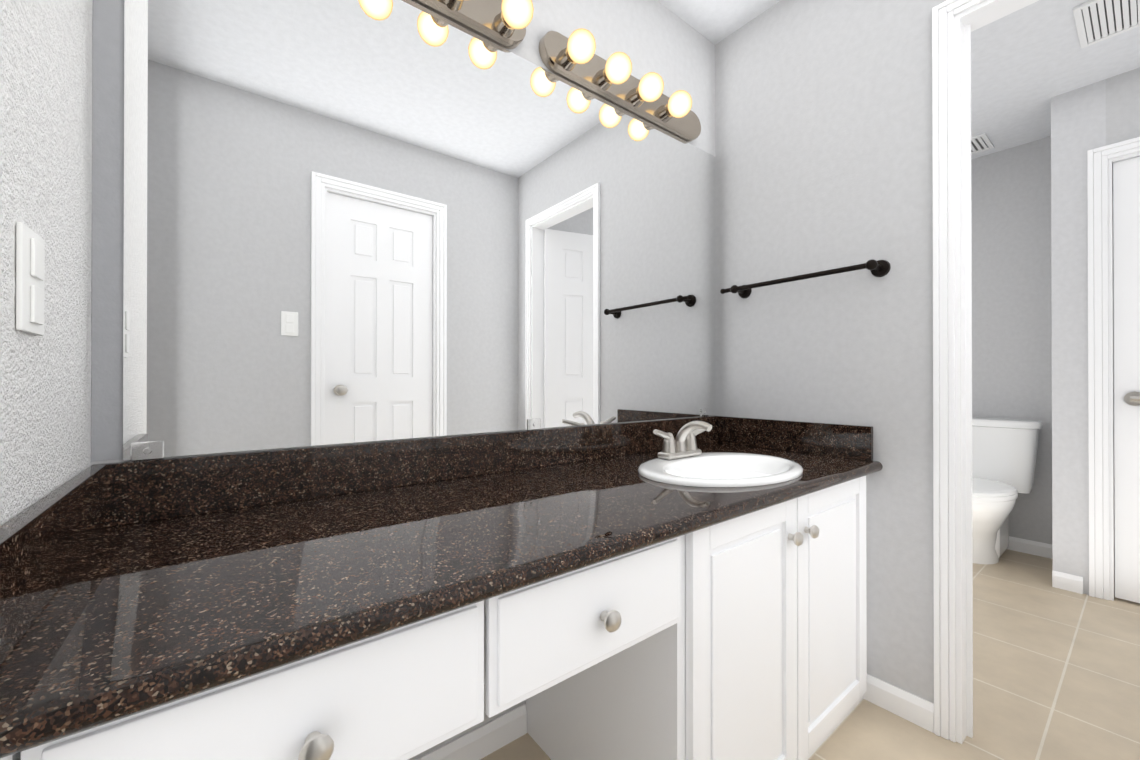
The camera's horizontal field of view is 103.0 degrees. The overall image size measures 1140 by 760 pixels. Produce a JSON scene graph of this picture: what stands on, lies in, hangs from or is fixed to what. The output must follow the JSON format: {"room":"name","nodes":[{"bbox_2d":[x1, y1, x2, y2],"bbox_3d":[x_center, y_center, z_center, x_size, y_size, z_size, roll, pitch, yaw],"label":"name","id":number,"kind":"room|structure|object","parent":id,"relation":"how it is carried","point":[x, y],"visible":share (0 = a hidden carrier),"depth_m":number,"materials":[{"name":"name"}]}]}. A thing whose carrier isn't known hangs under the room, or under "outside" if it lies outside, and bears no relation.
{"room":"bathroom","nodes":[
{"label":"bathroom","id":0,"kind":"room"},
{"bbox_2d":[0,0,92,525],"bbox_3d":[-0.661,-0.196,0.476,0.120,2.410,0.910,0,0,-38],"label":"wall","id":1,"kind":"structure","parent":0,"point":[45,177],"depth_m":0.57,"materials":[{"name":"paint"}]},
{"bbox_2d":[16,222,44,335],"bbox_3d":[-0.610,-0.111,0.516,0.010,0.116,0.078,0,0,-38],"label":"light switch","id":2,"kind":"object","parent":1,"relation":"attached to","point":[30,255],"visible":1,"depth_m":0.50,"materials":[{"name":"white plastic"}]},
{"bbox_2d":[0,464,107,667],"bbox_3d":[-0.627,0.197,0.549,0.020,0.108,0.554,0,0,-38],"label":"backsplash","id":3,"kind":"structure","parent":1,"relation":"attached to","point":[41,547],"depth_m":0.50,"materials":[{"name":"brown stone"}]},
{"bbox_2d":[91,0,715,759],"bbox_3d":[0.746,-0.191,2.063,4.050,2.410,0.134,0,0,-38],"label":"mirror","id":4,"kind":"object","parent":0,"point":[359,220],"depth_m":1.09,"materials":[{"name":"clear glass"}]},
{"bbox_2d":[91,0,123,461],"bbox_3d":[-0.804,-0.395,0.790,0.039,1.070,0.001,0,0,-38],"label":"wall","id":5,"kind":"structure","parent":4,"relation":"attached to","point":[107,236],"depth_m":0.79,"materials":[{"name":"grey paint"}]},
{"bbox_2d":[412,0,533,48],"bbox_3d":[-0.387,-0.983,1.024,0.732,0.119,0.145,0,0,-38],"label":"sconce","id":6,"kind":"object","parent":4,"relation":"attached to","point":[504,23],"visible":1,"depth_m":1.19,"materials":[{"name":"silver metal"}]},
{"bbox_2d":[539,28,700,141],"bbox_3d":[0.245,-0.981,1.516,0.745,0.119,0.145,0,0,-38],"label":"sconce","id":7,"kind":"object","parent":4,"relation":"attached to","point":[574,58],"visible":1,"depth_m":1.45,"materials":[{"name":"silver metal"}]},
{"bbox_2d":[102,416,715,523],"bbox_3d":[-0.101,0.200,1.322,1.800,0.108,0.018,0,0,-38],"label":"backsplash","id":8,"kind":"structure","parent":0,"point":[156,489],"depth_m":0.99,"materials":[{"name":"brown stone"}]},
{"bbox_2d":[416,704,526,759],"bbox_3d":[-0.455,0.972,1.049,0.831,0.078,0.012,0,0,-38],"label":"baseboard","id":9,"kind":"structure","parent":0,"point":[485,740],"depth_m":1.22,"materials":[{"name":"white wood"}]},
{"bbox_2d":[480,549,1139,759],"bbox_3d":[0.703,1.060,0.957,5.470,0.100,1.820,0,0,-38],"label":"floor","id":10,"kind":"structure","parent":0,"point":[1056,673],"depth_m":1.49,"materials":[{"name":"tile"}]},
{"bbox_2d":[0,468,881,759],"bbox_3d":[0.077,0.648,1.091,1.800,0.725,0.598,0,0,-38],"label":"bathroom vanity","id":11,"kind":"object","parent":10,"relation":"on","point":[686,588],"depth_m":0.85,"materials":[{"name":"white painted wood"},{"name":"brown granite"},{"name":"brushed nickel"}]},
{"bbox_2d":[0,444,882,747],"bbox_3d":[0.077,0.269,1.093,1.800,0.032,0.598,0,0,-38],"label":"countertop","id":12,"kind":"structure","parent":11,"relation":"on","point":[158,609],"depth_m":0.61,"materials":[{"name":"brown stone"}]},
{"bbox_2d":[648,418,715,459],"bbox_3d":[0.368,0.180,1.375,0.267,0.116,0.138,0,0,-38],"label":"faucet","id":13,"kind":"object","parent":12,"relation":"on","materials":[{"name":"silver metal"}]},
{"bbox_2d":[600,444,835,495],"bbox_3d":[0.428,0.314,1.290,0.532,0.152,0.392,0,0,-38],"label":"sink","id":14,"kind":"object","parent":12,"relation":"in","point":[719,471],"depth_m":1.35,"materials":[{"name":"white ceramic"}]},
{"bbox_2d":[972,417,1042,564],"bbox_3d":[2.285,0.623,2.576,0.729,0.786,0.502,0,0,-38],"label":"toilet","id":15,"kind":"object","parent":10,"relation":"on","point":[1004,455],"visible":0.46,"depth_m":2.54,"materials":[{"name":"white ceramic"}]},
{"bbox_2d":[715,0,945,702],"bbox_3d":[0.877,-0.192,1.610,0.090,2.410,0.770,0,0,-38],"label":"wall","id":16,"kind":"structure","parent":0,"point":[823,135],"depth_m":1.49,"materials":[{"name":"grey paint"}]},
{"bbox_2d":[716,416,872,459],"bbox_3d":[0.778,0.201,1.642,0.020,0.108,0.554,0,0,-38],"label":"backsplash","id":17,"kind":"structure","parent":16,"relation":"attached to","point":[856,441],"depth_m":1.59,"materials":[{"name":"brown stone"}]},
{"bbox_2d":[720,259,890,297],"bbox_3d":[0.782,-0.347,1.584,0.090,0.054,0.548,0,0,-38],"label":"towel rail","id":18,"kind":"object","parent":16,"relation":"attached to","point":[879,268],"visible":1,"depth_m":1.48,"materials":[{"name":"brown metal"}]},
{"bbox_2d":[863,674,933,732],"bbox_3d":[0.991,0.973,1.374,0.012,0.078,0.180,0,0,-38],"label":"baseboard","id":19,"kind":"structure","parent":16,"relation":"attached to","point":[913,708],"depth_m":1.36,"materials":[{"name":"white wood"}]},
{"bbox_2d":[932,0,985,742],"bbox_3d":[1.270,-0.030,1.017,0.016,2.081,0.730,0,0,-38],"label":"trim","id":20,"kind":"structure","parent":16,"relation":"attached to","point":[944,13],"depth_m":1.28,"materials":[{"name":"white wood"}]},
{"bbox_2d":[964,24,972,737],"bbox_3d":[1.137,0.001,1.293,0.012,2.022,0.012,0,0,-38],"label":"trim","id":21,"kind":"structure","parent":16,"relation":"attached to","point":[968,381],"depth_m":1.29,"materials":[{"name":"white wood"}]},
{"bbox_2d":[954,0,1038,743],"bbox_3d":[1.312,-0.009,1.050,0.091,2.039,0.647,0,0,-38],"label":"trim","id":22,"kind":"structure","parent":16,"relation":"attached to","point":[982,14],"depth_m":1.27,"materials":[{"name":"white wood"}]},
{"bbox_2d":[657,0,1139,159],"bbox_3d":[0.703,-1.450,0.966,5.470,0.100,1.820,0,0,-38],"label":"ceiling","id":23,"kind":"structure","parent":0,"point":[1029,62],"depth_m":1.96,"materials":[{"name":"paint"}]},
{"bbox_2d":[971,133,993,154],"bbox_3d":[2.358,-1.387,2.723,0.240,0.012,0.240,0,0,-38],"label":"ceiling vent","id":24,"kind":"object","parent":23,"relation":"in","point":[981,142],"visible":0.33,"depth_m":2.67,"materials":[{"name":"white metal"}]},
{"bbox_2d":[1073,0,1139,48],"bbox_3d":[2.064,-1.391,1.733,0.320,0.012,0.170,0,0,-38],"label":"ceiling vent","id":25,"kind":"object","parent":23,"relation":"in","point":[1096,21],"visible":0.96,"depth_m":1.75,"materials":[{"name":"white metal"}]},
{"bbox_2d":[971,136,1051,543],"bbox_3d":[2.615,-0.188,2.861,0.120,2.410,0.930,0,0,-38],"label":"wall","id":26,"kind":"structure","parent":0,"point":[1011,294],"depth_m":2.70,"materials":[{"name":"grey paint"}]},
{"bbox_2d":[1008,536,1052,558],"bbox_3d":[2.525,0.978,2.863,0.012,0.078,0.810,0,0,-38],"label":"baseboard","id":27,"kind":"structure","parent":26,"relation":"attached to","point":[1031,547],"depth_m":2.65,"materials":[{"name":"white wood"}]},
{"bbox_2d":[1051,85,1088,594],"bbox_3d":[2.615,-0.190,2.348,0.510,2.410,0.120,0,0,-38],"label":"wall","id":28,"kind":"structure","parent":0,"point":[1069,280],"depth_m":2.19,"materials":[{"name":"grey paint"}]},
{"bbox_2d":[1052,570,1082,593],"bbox_3d":[2.402,0.976,2.191,0.012,0.078,0.100,0,0,-38],"label":"baseboard","id":29,"kind":"structure","parent":28,"relation":"attached to","point":[1067,582],"depth_m":2.19,"materials":[{"name":"white wood"}]},
{"bbox_2d":[1088,79,1105,149],"bbox_3d":[2.515,-0.190,2.159,0.120,2.410,0.055,0,0,-38],"label":"wall","id":30,"kind":"structure","parent":0,"point":[1096,114],"depth_m":2.12,"materials":[{"name":"grey paint"}]},
{"bbox_2d":[1106,68,1139,144],"bbox_3d":[2.714,-1.211,1.906,0.120,0.370,0.595,0,0,-38],"label":"wall","id":31,"kind":"structure","parent":0,"point":[1122,106],"depth_m":2.06,"materials":[{"name":"grey paint"}]},
{"bbox_2d":[1087,137,1139,600],"bbox_3d":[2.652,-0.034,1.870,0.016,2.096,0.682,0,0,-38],"label":"door frame","id":32,"kind":"structure","parent":31,"relation":"attached to","point":[1098,361],"depth_m":2.11,"materials":[{"name":"white wood"}]},
{"bbox_2d":[1113,157,1139,602],"bbox_3d":[2.690,-0.002,1.899,0.035,2.007,0.528,0,0,-38],"label":"door","id":33,"kind":"structure","parent":31,"relation":"attached to","point":[1126,202],"depth_m":2.07,"materials":[{"name":"white wood"}]},
{"bbox_2d":[1124,392,1139,405],"bbox_3d":[2.555,0.084,1.995,0.061,0.064,0.154,0,0,-38],"label":"lever","id":34,"kind":"object","parent":33,"relation":"attached to","point":[1132,398],"visible":1,"depth_m":2.04,"materials":[{"name":"silver metal"}]}
]}

